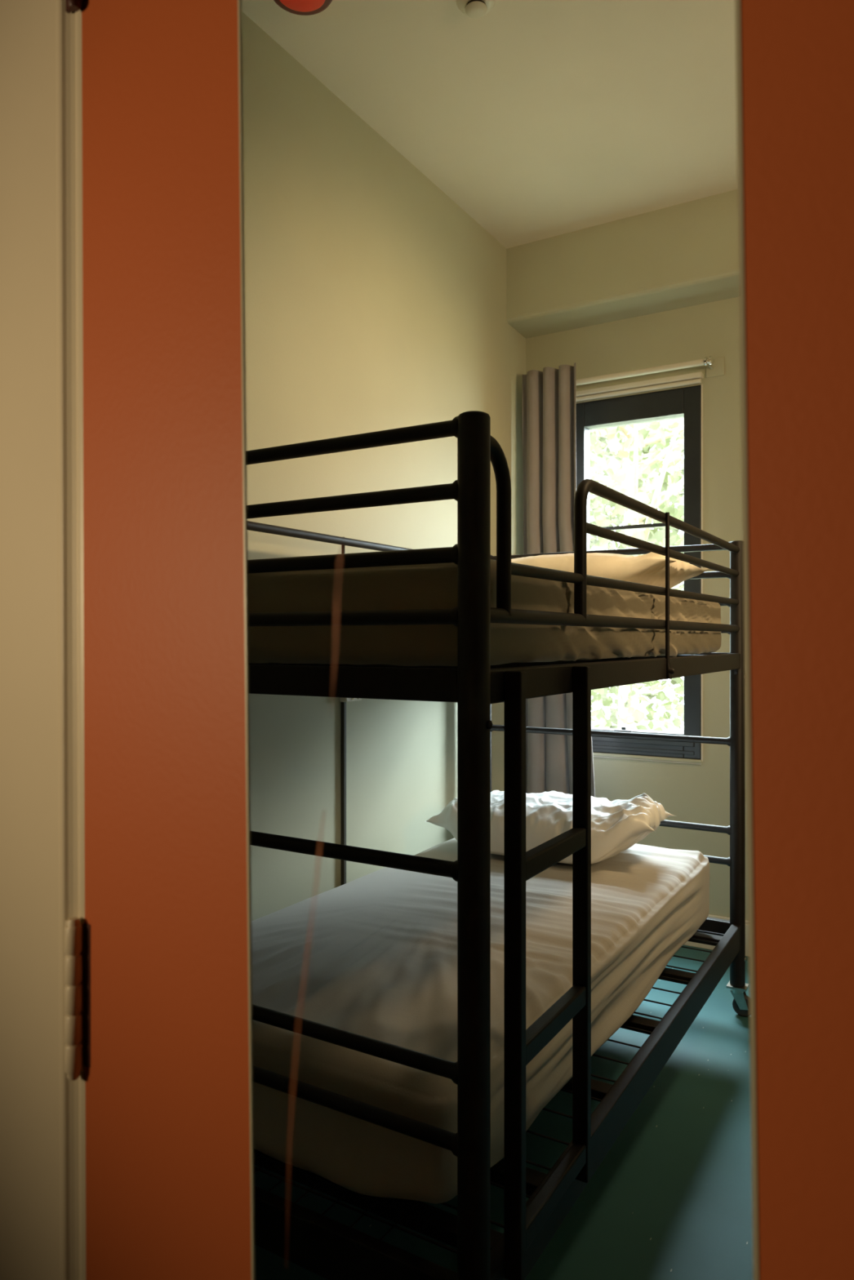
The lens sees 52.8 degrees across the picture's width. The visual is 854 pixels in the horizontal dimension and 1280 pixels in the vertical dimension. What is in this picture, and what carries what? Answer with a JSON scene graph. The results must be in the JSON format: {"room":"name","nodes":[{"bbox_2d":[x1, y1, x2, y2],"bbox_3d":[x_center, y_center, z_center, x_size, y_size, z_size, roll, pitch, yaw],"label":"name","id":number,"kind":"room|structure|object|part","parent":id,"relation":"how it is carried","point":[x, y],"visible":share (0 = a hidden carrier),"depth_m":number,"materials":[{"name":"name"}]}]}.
{"room":"dormitory","nodes":[
{"label":"dormitory","id":0,"kind":"room"},
{"bbox_2d":[241,11,525,920],"bbox_3d":[-1.010,-0.236,1.857,0.200,3.127,5.950,0,0,31],"label":"wall","id":1,"kind":"structure","parent":0,"point":[374,301],"depth_m":2.93,"materials":[{"name":"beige paint"}]},
{"bbox_2d":[341,702,346,884],"bbox_3d":[-0.278,0.692,2.871,0.014,0.971,0.014,0,0,31],"label":"cable conduit","id":2,"kind":"object","parent":1,"relation":"attached to","point":[343,704],"visible":0.44,"depth_m":2.87,"materials":[{"name":"plastic"}]},
{"bbox_2d":[339,697,361,702],"bbox_3d":[-0.255,0.163,2.891,0.033,0.086,0.090,0,0,31],"label":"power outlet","id":3,"kind":"object","parent":1,"relation":"attached to","point":[341,700],"visible":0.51,"depth_m":2.86,"materials":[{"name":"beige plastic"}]},
{"bbox_2d":[241,0,737,248],"bbox_3d":[0.501,-1.875,0.953,3.920,0.150,5.950,0,0,31],"label":"ceiling","id":4,"kind":"structure","parent":0,"point":[539,119],"depth_m":2.83,"materials":[{"name":"paint"}]},
{"bbox_2d":[273,0,332,15],"bbox_3d":[-0.339,-1.769,2.322,0.180,0.062,0.180,0,0,31],"label":"fire alarm","id":5,"kind":"object","parent":4,"relation":"attached to","point":[302,7],"visible":1,"depth_m":2.36,"materials":[{"name":"red plastic"}]},
{"bbox_2d":[456,0,495,18],"bbox_3d":[0.138,-1.780,2.417,0.112,0.041,0.112,0,0,31],"label":"smoke detector","id":6,"kind":"object","parent":4,"relation":"attached to","point":[475,9],"visible":1,"depth_m":2.41,"materials":[{"name":"beige plastic"}]},
{"bbox_2d":[506,189,738,338],"bbox_3d":[1.860,-1.655,3.225,3.440,0.411,0.275,0,0,31],"label":"bulkhead","id":7,"kind":"object","parent":4,"relation":"attached to","point":[684,255],"visible":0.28,"depth_m":3.69,"materials":[{"name":"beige paint"}]},
{"bbox_2d":[253,945,753,1279],"bbox_3d":[0.501,1.387,0.953,3.920,0.120,5.950,0,0,31],"label":"floor","id":8,"kind":"structure","parent":0,"point":[670,1198],"depth_m":2.12,"materials":[{"name":"teal plastic"}]},
{"bbox_2d":[246,410,749,1279],"bbox_3d":[0.167,0.488,2.443,1.090,1.678,2.060,0,0,31],"label":"bunk bed","id":9,"kind":"object","parent":8,"relation":"on","point":[331,1249],"visible":0.6,"depth_m":1.47,"materials":[{"name":"metal"}]},
{"bbox_3d":[0.073,0.436,1.334,0.051,1.572,0.051,0,0,31],"label":"post","id":10,"kind":"part","parent":9,"relation":"part of","materials":[{"name":"black metal"}]},
{"bbox_2d":[251,837,709,1204],"bbox_3d":[0.120,0.853,2.435,0.935,0.257,1.867,0,0,31],"label":"mattress","id":11,"kind":"object","parent":9,"relation":"on","point":[373,955],"visible":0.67,"depth_m":1.88,"materials":[{"name":"white fabric"}]},
{"bbox_2d":[426,790,675,864],"bbox_3d":[0.420,0.623,3.000,0.825,0.220,0.426,0,0,29],"label":"pillow","id":12,"kind":"object","parent":11,"relation":"on","point":[617,825],"visible":0.63,"depth_m":2.81,"materials":[{"name":"white fabric"}]},
{"bbox_2d":[248,559,721,666],"bbox_3d":[0.143,-0.050,2.416,0.963,0.198,1.843,0,0,31],"label":"mattress","id":13,"kind":"object","parent":9,"relation":"on","point":[420,586],"visible":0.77,"depth_m":1.57,"materials":[{"name":"beige fabric"}]},
{"bbox_2d":[511,551,711,588],"bbox_3d":[0.473,-0.216,2.910,0.880,0.144,0.484,0,0,34],"label":"pillow","id":14,"kind":"object","parent":13,"relation":"on","point":[649,569],"visible":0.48,"depth_m":2.67,"materials":[{"name":"white fabric"}]},
{"bbox_3d":[0.242,0.436,3.564,0.051,1.572,0.051,0,0,31],"label":"post","id":15,"kind":"part","parent":9,"relation":"part of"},
{"bbox_3d":[0.142,0.540,1.390,0.031,0.980,0.022,0,0,31],"label":"ladder leg","id":16,"kind":"part","parent":9,"relation":"part of","materials":[{"name":"black metal"}]},
{"bbox_3d":[0.296,0.540,1.647,0.031,0.980,0.022,0,0,31],"label":"ladder leg","id":17,"kind":"part","parent":9,"relation":"part of","materials":[{"name":"black metal"}]},
{"bbox_3d":[0.586,1.045,2.192,0.030,0.086,1.957,0,0,31],"label":"rail","id":18,"kind":"part","parent":9,"relation":"part of","materials":[{"name":"black metal"}]},
{"bbox_3d":[0.586,0.074,2.192,0.030,0.054,1.957,0,0,31],"label":"rail","id":19,"kind":"part","parent":9,"relation":"part of","materials":[{"name":"black metal"}]},
{"bbox_3d":[1.100,0.436,3.050,0.051,1.572,0.051,0,0,31],"label":"post","id":20,"kind":"part","parent":9,"relation":"part of","materials":[{"name":"black metal"}]},
{"bbox_2d":[525,297,747,920],"bbox_3d":[1.951,-0.236,3.377,3.320,3.127,0.200,0,0,31],"label":"wall","id":21,"kind":"structure","parent":0,"point":[691,793],"depth_m":3.72,"materials":[{"name":"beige paint"}]},
{"bbox_2d":[575,384,702,764],"bbox_3d":[0.940,-0.282,3.895,0.616,1.641,0.101,0,0,31],"label":"window","id":22,"kind":"structure","parent":21,"relation":"in","point":[686,403],"depth_m":3.80,"materials":[{"name":"black metal"}]},
{"bbox_3d":[0.884,0.413,3.882,0.080,0.040,0.022,0,0,31],"label":"handle","id":23,"kind":"part","parent":22,"relation":"part of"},
{"bbox_2d":[575,371,703,401],"bbox_3d":[0.901,-1.126,3.864,0.658,0.046,0.041,0,0,31],"label":"roller blind","id":24,"kind":"object","parent":22,"relation":"attached to","point":[695,377],"visible":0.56,"depth_m":3.82,"materials":[{"name":"white fabric"}]},
{"bbox_3d":[0.923,0.525,3.871,0.612,0.014,0.010,0,0,31],"label":"sill","id":25,"kind":"part","parent":22,"relation":"part of","materials":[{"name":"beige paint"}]},
{"bbox_2d":[575,355,724,386],"bbox_3d":[0.866,-1.168,3.840,0.863,0.080,0.121,0,0,31],"label":"curtain rod","id":26,"kind":"object","parent":21,"relation":"attached to","point":[714,366],"visible":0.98,"depth_m":3.69,"materials":[{"name":"white metal"}]},
{"bbox_2d":[522,362,595,797],"bbox_3d":[0.599,-0.062,3.883,0.388,2.339,0.069,0,0,31],"label":"curtain","id":27,"kind":"object","parent":26,"relation":"hanging from","point":[548,395],"visible":0.45,"depth_m":3.89,"materials":[{"name":"grey fabric"}]},
{"bbox_2d":[683,914,748,956],"bbox_3d":[1.895,1.253,3.284,3.320,0.148,0.018,0,0,31],"label":"baseboard","id":28,"kind":"structure","parent":21,"relation":"attached to","point":[687,943],"depth_m":3.67,"materials":[{"name":"beige wood"}]},
{"bbox_3d":[0.169,-0.236,0.399,3.320,3.127,0.104,0,0,31],"label":"wall","id":29,"kind":"structure","parent":0,"visible":0},
{"bbox_2d":[0,0,85,1279],"bbox_3d":[-0.348,0.247,0.676,0.308,2.160,0.049,0,0,31],"label":"door frame","id":30,"kind":"structure","parent":29,"relation":"attached to","point":[42,1112],"depth_m":0.60,"materials":[{"name":"beige paint"}]},
{"bbox_2d":[64,0,853,1279],"bbox_3d":[0.153,0.291,0.367,0.914,2.048,0.047,0,0,31],"label":"door","id":31,"kind":"structure","parent":29,"relation":"in","point":[168,1029],"depth_m":0.52,"materials":[{"name":"orange paint"}]},
{"label":"outside","id":32,"kind":"structure","parent":0,"visible":0},
{"bbox_2d":[591,715,684,732],"bbox_3d":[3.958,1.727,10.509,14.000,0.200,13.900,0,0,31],"label":"ground","id":33,"kind":"structure","parent":32,"point":[642,722],"depth_m":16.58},
{"bbox_2d":[589,417,684,732],"bbox_3d":[2.115,-0.999,8.766,4.383,5.288,4.433,0,0,25],"label":"broadleaf tree","id":34,"kind":"object","parent":33,"relation":"on","point":[626,480],"visible":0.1,"depth_m":8.41,"materials":[{"name":"green plant"}]},
{"bbox_2d":[589,421,684,720],"bbox_3d":[2.925,-2.555,15.767,5.811,8.383,5.889,0,0,31],"label":"broadleaf tree","id":35,"kind":"object","parent":33,"relation":"on","point":[592,497],"visible":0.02,"depth_m":14.50,"materials":[{"name":"green plant"}]}
]}

